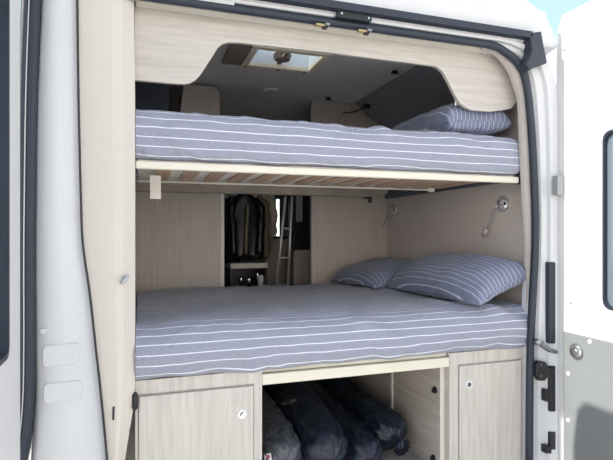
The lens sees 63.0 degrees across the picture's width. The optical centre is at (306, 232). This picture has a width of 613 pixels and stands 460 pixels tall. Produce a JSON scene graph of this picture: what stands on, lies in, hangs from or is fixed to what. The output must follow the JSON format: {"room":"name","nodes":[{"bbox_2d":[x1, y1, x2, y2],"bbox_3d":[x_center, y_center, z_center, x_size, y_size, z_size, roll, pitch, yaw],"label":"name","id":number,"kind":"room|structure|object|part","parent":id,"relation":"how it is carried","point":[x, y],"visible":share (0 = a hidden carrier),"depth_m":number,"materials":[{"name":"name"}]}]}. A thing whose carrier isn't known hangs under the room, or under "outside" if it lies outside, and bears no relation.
{"room":"camper van interior","nodes":[
{"label":"camper van interior","id":0,"kind":"room"},
{"bbox_2d":[134,1,415,121],"bbox_3d":[-0.355,-0.915,3.569,1.770,0.030,3.400,0,0,-18],"label":"ceiling","id":1,"kind":"structure","parent":0,"point":[344,79],"depth_m":3.05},
{"bbox_2d":[177,84,219,114],"bbox_3d":[-0.717,-0.623,3.175,0.275,0.525,0.400,0,0,-18],"label":"upper cabinet","id":2,"kind":"object","parent":1,"relation":"attached to","point":[202,99],"visible":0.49,"depth_m":2.99,"materials":[{"name":"grey wood"}]},
{"bbox_2d":[135,173,273,198],"bbox_3d":[-0.877,-0.595,4.308,1.223,0.590,0.030,0,0,-18],"label":"bulkhead","id":3,"kind":"object","parent":1,"relation":"attached to","point":[226,196],"depth_m":4.37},
{"bbox_2d":[263,88,278,93],"bbox_3d":[-0.223,-0.893,3.143,0.107,0.012,0.107,0,0,-18],"label":"recessed light","id":4,"kind":"object","parent":1,"relation":"in","point":[266,90],"visible":1,"depth_m":3.12,"materials":[{"name":"white plastic"}]},
{"bbox_2d":[275,195,291,199],"bbox_3d":[0.003,-0.637,4.320,0.456,0.674,0.400,0,0,-18],"label":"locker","id":5,"kind":"object","parent":1,"relation":"attached to","point":[276,196],"visible":0.14,"depth_m":4.28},
{"bbox_2d":[299,369,423,459],"bbox_3d":[-0.355,1.040,3.569,1.770,0.040,3.400,0,0,-18],"label":"floor","id":6,"kind":"structure","parent":0,"point":[388,454],"depth_m":2.28,"materials":[{"name":"grey plastic"}]},
{"bbox_2d":[135,176,223,324],"bbox_3d":[-0.803,0.340,3.059,0.594,1.360,0.036,0,0,-18],"label":"partition panel","id":7,"kind":"object","parent":6,"relation":"on","point":[179,237],"visible":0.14,"depth_m":3.05,"materials":[{"name":"grey wood"}]},
{"bbox_2d":[135,177,388,196],"bbox_3d":[-0.255,-0.285,3.189,1.712,0.080,0.055,0,0,-18],"label":"header board","id":8,"kind":"object","parent":7,"relation":"attached to","point":[139,186],"visible":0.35,"depth_m":3.15,"materials":[{"name":"beige wood"}]},
{"bbox_2d":[364,197,371,202],"bbox_3d":[0.419,-0.225,3.404,0.040,0.039,0.050,0,0,-18],"label":"clip","id":9,"kind":"object","parent":8,"relation":"attached to","point":[368,198],"visible":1,"depth_m":3.40,"materials":[{"name":"black plastic"}]},
{"bbox_2d":[135,371,261,459],"bbox_3d":[-0.497,0.762,2.146,0.442,0.514,0.814,0,0,-18],"label":"storage cabinet","id":10,"kind":"object","parent":6,"relation":"on","point":[213,416],"visible":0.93,"depth_m":1.77,"materials":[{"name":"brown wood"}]},
{"bbox_2d":[125,410,134,459],"bbox_3d":[-0.694,0.709,1.811,0.140,0.618,0.015,0,0,-18],"label":"trim","id":11,"kind":"structure","parent":10,"relation":"attached to","point":[130,452],"depth_m":1.82,"materials":[{"name":"grey"}]},
{"bbox_2d":[262,353,448,384],"bbox_3d":[0.018,0.534,2.572,0.802,0.056,1.268,0,0,-18],"label":"bed base","id":12,"kind":"object","parent":10,"relation":"on","point":[318,373],"visible":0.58,"depth_m":1.97,"materials":[{"name":"beige wood"}]},
{"bbox_2d":[135,284,535,379],"bbox_3d":[0.015,0.412,2.562,1.679,0.206,1.332,0,0,-18],"label":"mattress","id":13,"kind":"object","parent":12,"relation":"on","point":[232,329],"visible":0.87,"depth_m":1.99,"materials":[{"name":"fabric"}]},
{"bbox_2d":[330,257,413,288],"bbox_3d":[0.483,0.244,3.131,0.473,0.171,0.540,0,0,-24],"label":"pillow","id":14,"kind":"object","parent":13,"relation":"on","point":[374,273],"visible":0.74,"depth_m":2.98,"materials":[{"name":"fabric"}]},
{"bbox_2d":[388,253,525,304],"bbox_3d":[0.742,0.212,2.526,0.332,0.220,0.760,0,0,-21],"label":"pillow","id":15,"kind":"object","parent":13,"relation":"on","point":[474,279],"visible":0.95,"depth_m":2.31,"materials":[{"name":"fabric"}]},
{"bbox_2d":[224,260,267,286],"bbox_3d":[-0.490,0.624,3.957,0.286,0.790,0.380,0,0,-18],"label":"shelf unit","id":16,"kind":"object","parent":6,"relation":"on","point":[232,270],"visible":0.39,"depth_m":3.96,"materials":[{"name":"black wood"}]},
{"bbox_2d":[239,275,242,285],"bbox_3d":[-0.503,0.375,3.836,0.028,0.099,0.027,0,0,-18],"label":"jar","id":17,"kind":"object","parent":16,"relation":"in","point":[240,277],"visible":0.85,"depth_m":3.83,"materials":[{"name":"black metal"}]},
{"bbox_2d":[247,276,250,286],"bbox_3d":[-0.443,0.378,3.856,0.032,0.094,0.031,0,0,-18],"label":"jar","id":18,"kind":"object","parent":16,"relation":"in","point":[248,277],"visible":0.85,"depth_m":3.84,"materials":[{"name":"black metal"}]},
{"bbox_2d":[256,271,258,285],"bbox_3d":[-0.380,0.362,3.877,0.020,0.127,0.020,0,0,-18],"label":"jar","id":19,"kind":"object","parent":16,"relation":"in","point":[257,273],"visible":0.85,"depth_m":3.87,"materials":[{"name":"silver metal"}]},
{"bbox_2d":[258,275,263,285],"bbox_3d":[-0.354,0.376,3.886,0.048,0.099,0.047,0,0,-18],"label":"jar","id":20,"kind":"object","parent":16,"relation":"in","point":[261,277],"visible":0.85,"depth_m":3.87,"materials":[{"name":"white"}]},
{"bbox_2d":[266,236,291,285],"bbox_3d":[-0.144,0.524,4.692,0.645,0.989,0.540,0,0,-18],"label":"base cabinet","id":21,"kind":"object","parent":6,"relation":"on","point":[272,261],"visible":0.06,"depth_m":4.39,"materials":[{"name":"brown wood"}]},
{"bbox_2d":[273,236,291,238],"bbox_3d":[-0.144,0.040,4.692,0.645,0.020,0.540,0,0,-18],"label":"countertop","id":22,"kind":"structure","parent":21,"relation":"on","point":[277,237],"depth_m":4.39,"materials":[{"name":"black"}]},
{"bbox_2d":[262,387,301,459],"bbox_3d":[-0.263,0.848,2.471,0.198,0.196,1.146,0,0,-18],"label":"bag","id":23,"kind":"object","parent":6,"relation":"on","point":[280,441],"visible":0.42,"depth_m":2.00,"materials":[{"name":"dark grey fabric"}]},
{"bbox_2d":[275,196,292,285],"bbox_3d":[-0.162,0.385,3.737,0.146,1.274,0.623,0,0,-15],"label":"ladder","id":24,"kind":"object","parent":6,"relation":"on","point":[289,228],"visible":0.57,"depth_m":3.57,"materials":[{"name":"silver metal"}]},
{"bbox_3d":[-0.223,0.385,3.719,0.020,1.272,0.619,0,0,-15],"label":"rail","id":25,"kind":"part","parent":24,"relation":"part of","materials":[{"name":"silver metal"}]},
{"bbox_3d":[-0.140,0.385,3.744,0.020,1.274,0.626,0,0,-8],"label":"rail","id":26,"kind":"part","parent":24,"relation":"part of","materials":[{"name":"silver metal"}]},
{"bbox_2d":[287,250,309,285],"bbox_3d":[0.021,0.577,4.010,0.320,0.884,0.200,0,0,-18],"label":"base cabinet","id":27,"kind":"object","parent":6,"relation":"on","point":[299,275],"visible":0.14,"depth_m":3.89,"materials":[{"name":"grey wood"}]},
{"bbox_2d":[296,196,302,221],"bbox_3d":[-0.057,-0.211,3.860,0.053,0.252,0.016,0,0,-18],"label":"hand towel","id":28,"kind":"object","parent":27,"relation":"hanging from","point":[299,199],"visible":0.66,"depth_m":3.86,"materials":[{"name":"grey fabric"}]},
{"bbox_2d":[292,195,309,249],"bbox_3d":[0.042,-0.085,3.948,0.320,0.430,0.030,0,0,-18],"label":"screen panel","id":29,"kind":"object","parent":27,"relation":"on","point":[300,230],"visible":0.27,"depth_m":3.91,"materials":[{"name":"black plastic"}]},
{"bbox_2d":[262,370,347,459],"bbox_3d":[-0.090,0.839,2.512,0.225,0.256,1.175,0,0,-18],"label":"bag","id":30,"kind":"object","parent":6,"relation":"on","point":[321,436],"visible":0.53,"depth_m":2.09,"materials":[{"name":"blue fabric"}]},
{"bbox_2d":[298,369,382,459],"bbox_3d":[0.078,0.914,2.565,0.205,0.198,1.180,0,0,-21],"label":"bag","id":31,"kind":"object","parent":6,"relation":"on","point":[362,443],"visible":0.43,"depth_m":2.17,"materials":[{"name":"blue fabric"}]},
{"bbox_2d":[310,100,387,366],"bbox_3d":[0.301,0.062,3.486,0.574,1.916,0.034,0,0,-18],"label":"partition panel","id":32,"kind":"object","parent":6,"relation":"on","point":[344,231],"visible":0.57,"depth_m":3.45,"materials":[{"name":"grey wood"}]},
{"bbox_2d":[310,367,409,456],"bbox_3d":[0.229,0.889,2.670,0.222,0.195,1.075,0,0,-18],"label":"bag","id":33,"kind":"object","parent":6,"relation":"on","point":[387,425],"visible":0.59,"depth_m":2.32,"materials":[{"name":"blue fabric"}]},
{"bbox_2d":[335,361,389,406],"bbox_3d":[0.319,0.791,2.911,0.017,0.455,0.773,0,0,-18],"label":"divider panel","id":34,"kind":"object","parent":6,"relation":"on","point":[377,385],"visible":0.02,"depth_m":2.70,"materials":[{"name":"grey wood"}]},
{"bbox_2d":[390,358,443,459],"bbox_3d":[0.504,0.791,2.332,0.032,0.455,0.438,0,0,-18],"label":"divider panel","id":35,"kind":"object","parent":6,"relation":"on","point":[417,396],"visible":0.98,"depth_m":2.26,"materials":[{"name":"grey wood"}]},
{"bbox_2d":[432,348,522,459],"bbox_3d":[0.684,0.762,2.537,0.436,0.514,0.814,0,0,-18],"label":"storage cabinet","id":36,"kind":"object","parent":6,"relation":"on","point":[483,388],"visible":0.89,"depth_m":2.14,"materials":[{"name":"beige wood"}]},
{"bbox_3d":[0.793,0.780,2.160,0.318,0.439,0.018,0,0,-18],"label":"door","id":37,"kind":"part","parent":36,"relation":"part of","materials":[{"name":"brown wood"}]},
{"bbox_2d":[388,102,523,304],"bbox_3d":[0.500,0.060,3.852,0.030,1.920,3.400,0,0,-18],"label":"wall","id":38,"kind":"structure","parent":0,"point":[450,221],"depth_m":2.72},
{"bbox_2d":[288,199,291,235],"bbox_3d":[-0.083,-0.295,5.187,0.217,1.190,0.040,0,0,-18],"label":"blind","id":39,"kind":"object","parent":38,"relation":"attached to","point":[288,199],"visible":0.07,"depth_m":5.15,"materials":[{"name":"black fabric"}]},
{"bbox_2d":[279,199,287,235],"bbox_3d":[-0.234,-0.150,5.139,0.091,0.700,0.034,0,0,-18],"label":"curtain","id":40,"kind":"object","parent":39,"relation":"hanging from","point":[281,201],"visible":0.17,"depth_m":5.14,"materials":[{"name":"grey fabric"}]},
{"bbox_2d":[135,1,516,111],"bbox_3d":[0.172,-0.696,1.998,1.624,0.329,0.016,0,0,-18],"label":"valance board","id":41,"kind":"object","parent":38,"relation":"attached to","point":[173,48],"visible":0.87,"depth_m":1.90,"materials":[{"name":"beige wood"}]},
{"bbox_2d":[135,159,520,198],"bbox_3d":[0.000,-0.248,2.625,1.686,0.223,1.395,0,0,-18],"label":"frame","id":42,"kind":"object","parent":38,"relation":"attached to","point":[400,183],"visible":0.96,"depth_m":2.14,"materials":[{"name":"beige wood"}]},
{"bbox_3d":[-0.036,-0.234,2.482,1.528,0.009,0.015,0,0,-18],"label":"rail","id":43,"kind":"part","parent":42,"relation":"part of","materials":[{"name":"beige wood"}]},
{"bbox_3d":[0.174,-0.234,1.965,1.604,0.028,0.022,0,0,-18],"label":"rail","id":44,"kind":"part","parent":42,"relation":"part of","materials":[{"name":"beige wood"}]},
{"bbox_2d":[135,109,519,177],"bbox_3d":[0.092,-0.350,2.291,1.651,0.194,0.740,0,0,-18],"label":"mattress","id":45,"kind":"object","parent":42,"relation":"on","point":[159,135],"visible":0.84,"depth_m":1.90,"materials":[{"name":"fabric"}]},
{"bbox_2d":[391,103,510,135],"bbox_3d":[0.670,-0.522,2.529,0.330,0.174,0.660,0,0,-18],"label":"pillow","id":46,"kind":"object","parent":45,"relation":"on","point":[446,118],"visible":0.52,"depth_m":2.25,"materials":[{"name":"blue fabric"}]},
{"bbox_3d":[0.777,-0.301,2.917,0.028,0.117,1.330,0,0,-18],"label":"wall rail","id":47,"kind":"part","parent":42,"relation":"part of","materials":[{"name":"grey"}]},
{"bbox_2d":[341,103,369,114],"bbox_3d":[0.312,-0.782,3.172,0.182,0.078,0.031,0,0,-7],"label":"reading lamp","id":48,"kind":"object","parent":38,"relation":"attached to","point":[365,106],"visible":1,"depth_m":3.17,"materials":[{"name":"black plastic"}]},
{"bbox_2d":[382,205,396,227],"bbox_3d":[0.574,-0.108,3.505,0.040,0.180,0.176,0,0,-25],"label":"reading lamp","id":49,"kind":"object","parent":38,"relation":"attached to","point":[393,210],"visible":0.99,"depth_m":3.45,"materials":[{"name":"silver metal"}]},
{"bbox_3d":[0.599,-0.159,3.462,0.023,0.076,0.076,0,0,-18],"label":"wall plate","id":50,"kind":"part","parent":49,"relation":"part of","materials":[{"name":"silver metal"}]},
{"bbox_2d":[355,65,452,128],"bbox_3d":[0.620,-0.799,3.007,0.268,0.198,1.020,0,0,-18],"label":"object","id":51,"kind":"structure","parent":38,"relation":"attached to","point":[419,90],"depth_m":2.98,"materials":[{"name":"grey laminate"}]},
{"bbox_2d":[482,196,508,236],"bbox_3d":[0.924,-0.079,2.453,0.040,0.200,0.155,0,0,-26],"label":"reading lamp","id":52,"kind":"object","parent":38,"relation":"attached to","point":[502,204],"visible":1,"depth_m":2.41,"materials":[{"name":"silver metal"}]},
{"bbox_3d":[0.944,-0.141,2.420,0.023,0.076,0.076,0,0,-18],"label":"wall plate","id":53,"kind":"part","parent":52,"relation":"part of","materials":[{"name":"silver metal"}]},
{"bbox_2d":[480,48,530,302],"bbox_3d":[0.887,0.252,2.201,0.326,2.116,0.086,0,0,-18],"label":"trim","id":54,"kind":"structure","parent":38,"relation":"attached to","point":[513,73],"depth_m":2.19,"materials":[{"name":"beige plastic"}]},
{"bbox_3d":[-0.893,0.060,5.198,1.770,1.920,0.030,0,0,-18],"label":"wall","id":55,"kind":"structure","parent":0,"visible":0},
{"bbox_2d":[276,199,278,235],"bbox_3d":[-0.733,-0.165,5.238,1.240,0.610,0.026,0,0,-18],"label":"window","id":56,"kind":"structure","parent":55,"relation":"in","point":[277,200],"depth_m":5.38,"materials":[{"name":"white glass"}]},
{"bbox_3d":[-1.209,0.060,3.287,0.030,1.920,3.400,0,0,-18],"label":"wall","id":57,"kind":"structure","parent":0,"visible":0},
{"bbox_2d":[135,81,168,172],"bbox_3d":[-0.957,-0.628,2.991,0.255,0.536,0.040,0,0,-18],"label":"board","id":58,"kind":"object","parent":57,"relation":"attached to","point":[148,96],"visible":0.21,"depth_m":2.98,"materials":[{"name":"black"}]},
{"label":"outside","id":59,"kind":"structure","parent":0,"visible":0},
{"bbox_3d":[-3.142,1.600,9.493,50.000,0.100,60.000,0,0,-18],"label":"ground","id":60,"kind":"structure","parent":59,"visible":0},
{"bbox_2d":[0,0,612,459],"bbox_3d":[-0.344,0.236,3.167,2.262,2.629,4.432,0,0,-18],"label":"camper van","id":61,"kind":"object","parent":60,"relation":"on","point":[51,400],"visible":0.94,"depth_m":1.90,"materials":[{"name":"white paint"}]},
{"bbox_3d":[-0.742,0.102,1.096,0.050,2.096,0.748,0,0,-18],"label":"door","id":62,"kind":"part","parent":61,"relation":"part of","materials":[{"name":"white paint"}]},
{"bbox_3d":[-0.775,0.384,1.583,0.108,0.072,0.020,0,0,-18],"label":"pressed panel","id":63,"kind":"part","parent":61,"relation":"part of","materials":[{"name":"white paint"}]},
{"bbox_3d":[-0.771,0.500,1.584,0.111,0.064,0.020,0,0,-18],"label":"pressed panel","id":64,"kind":"part","parent":61,"relation":"part of","materials":[{"name":"white paint"}]},
{"bbox_2d":[79,0,137,459],"bbox_3d":[-0.669,0.069,1.700,0.184,1.912,0.201,0,0,-18],"label":"trim","id":65,"kind":"structure","parent":61,"relation":"attached to","point":[106,27],"depth_m":1.63,"materials":[{"name":"beige plastic"}]},
{"bbox_2d":[222,44,331,73],"bbox_3d":[-0.158,-0.945,2.543,0.498,0.145,0.303,0,0,-18],"label":"roof hatch","id":66,"kind":"object","parent":61,"relation":"attached to","point":[278,59],"visible":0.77,"depth_m":2.61,"materials":[{"name":"beige"}]},
{"bbox_2d":[136,0,491,54],"bbox_3d":[0.136,-0.792,1.954,1.515,0.015,0.044,0,0,-18],"label":"trim","id":67,"kind":"structure","parent":61,"relation":"attached to","point":[142,4],"depth_m":1.89,"materials":[{"name":"beige plastic"}]},
{"bbox_3d":[1.123,0.496,2.090,0.006,0.053,0.053,0,0,-18],"label":"lock knob","id":68,"kind":"part","parent":61,"relation":"part of","materials":[{"name":"silver metal"}]},
{"bbox_3d":[1.245,0.102,1.849,0.050,2.096,0.767,0,0,-18],"label":"door","id":69,"kind":"part","parent":61,"relation":"part of","materials":[{"name":"white paint"}]},
{"bbox_3d":[1.217,0.752,1.841,0.008,0.656,0.672,0,0,-18],"label":"trim panel","id":70,"kind":"part","parent":61,"relation":"part of","materials":[{"name":"grey plastic"}]},
{"bbox_3d":[-0.507,-0.609,3.919,0.700,0.577,0.020,0,0,-18],"label":"rail","id":71,"kind":"object","parent":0,"visible":0},
{"bbox_2d":[224,195,240,263],"bbox_3d":[-0.579,-0.054,3.914,0.174,0.584,0.150,0,0,-18],"label":"jacket","id":72,"kind":"object","parent":71,"relation":"hanging from","point":[226,202],"visible":0.3,"depth_m":3.84,"materials":[{"name":"black fabric"}]},
{"bbox_2d":[226,194,264,260],"bbox_3d":[-0.474,-0.068,3.848,0.299,0.556,0.196,0,0,-18],"label":"jacket","id":73,"kind":"object","parent":71,"relation":"hanging from","point":[246,213],"visible":0.89,"depth_m":3.80,"materials":[{"name":"black fabric"}]},
{"bbox_2d":[254,195,270,261],"bbox_3d":[-0.373,-0.050,4.050,0.149,0.592,0.155,0,0,-18],"label":"jacket","id":74,"kind":"object","parent":71,"relation":"hanging from","point":[266,234],"visible":0.3,"depth_m":4.00,"materials":[{"name":"brown fabric"}]},
{"bbox_2d":[263,195,277,240],"bbox_3d":[-0.291,-0.143,4.159,0.148,0.425,0.242,0,0,-43],"label":"jacket","id":75,"kind":"object","parent":71,"relation":"hanging from","point":[273,231],"visible":0.34,"depth_m":4.17,"materials":[{"name":"beige fabric"}]}
]}

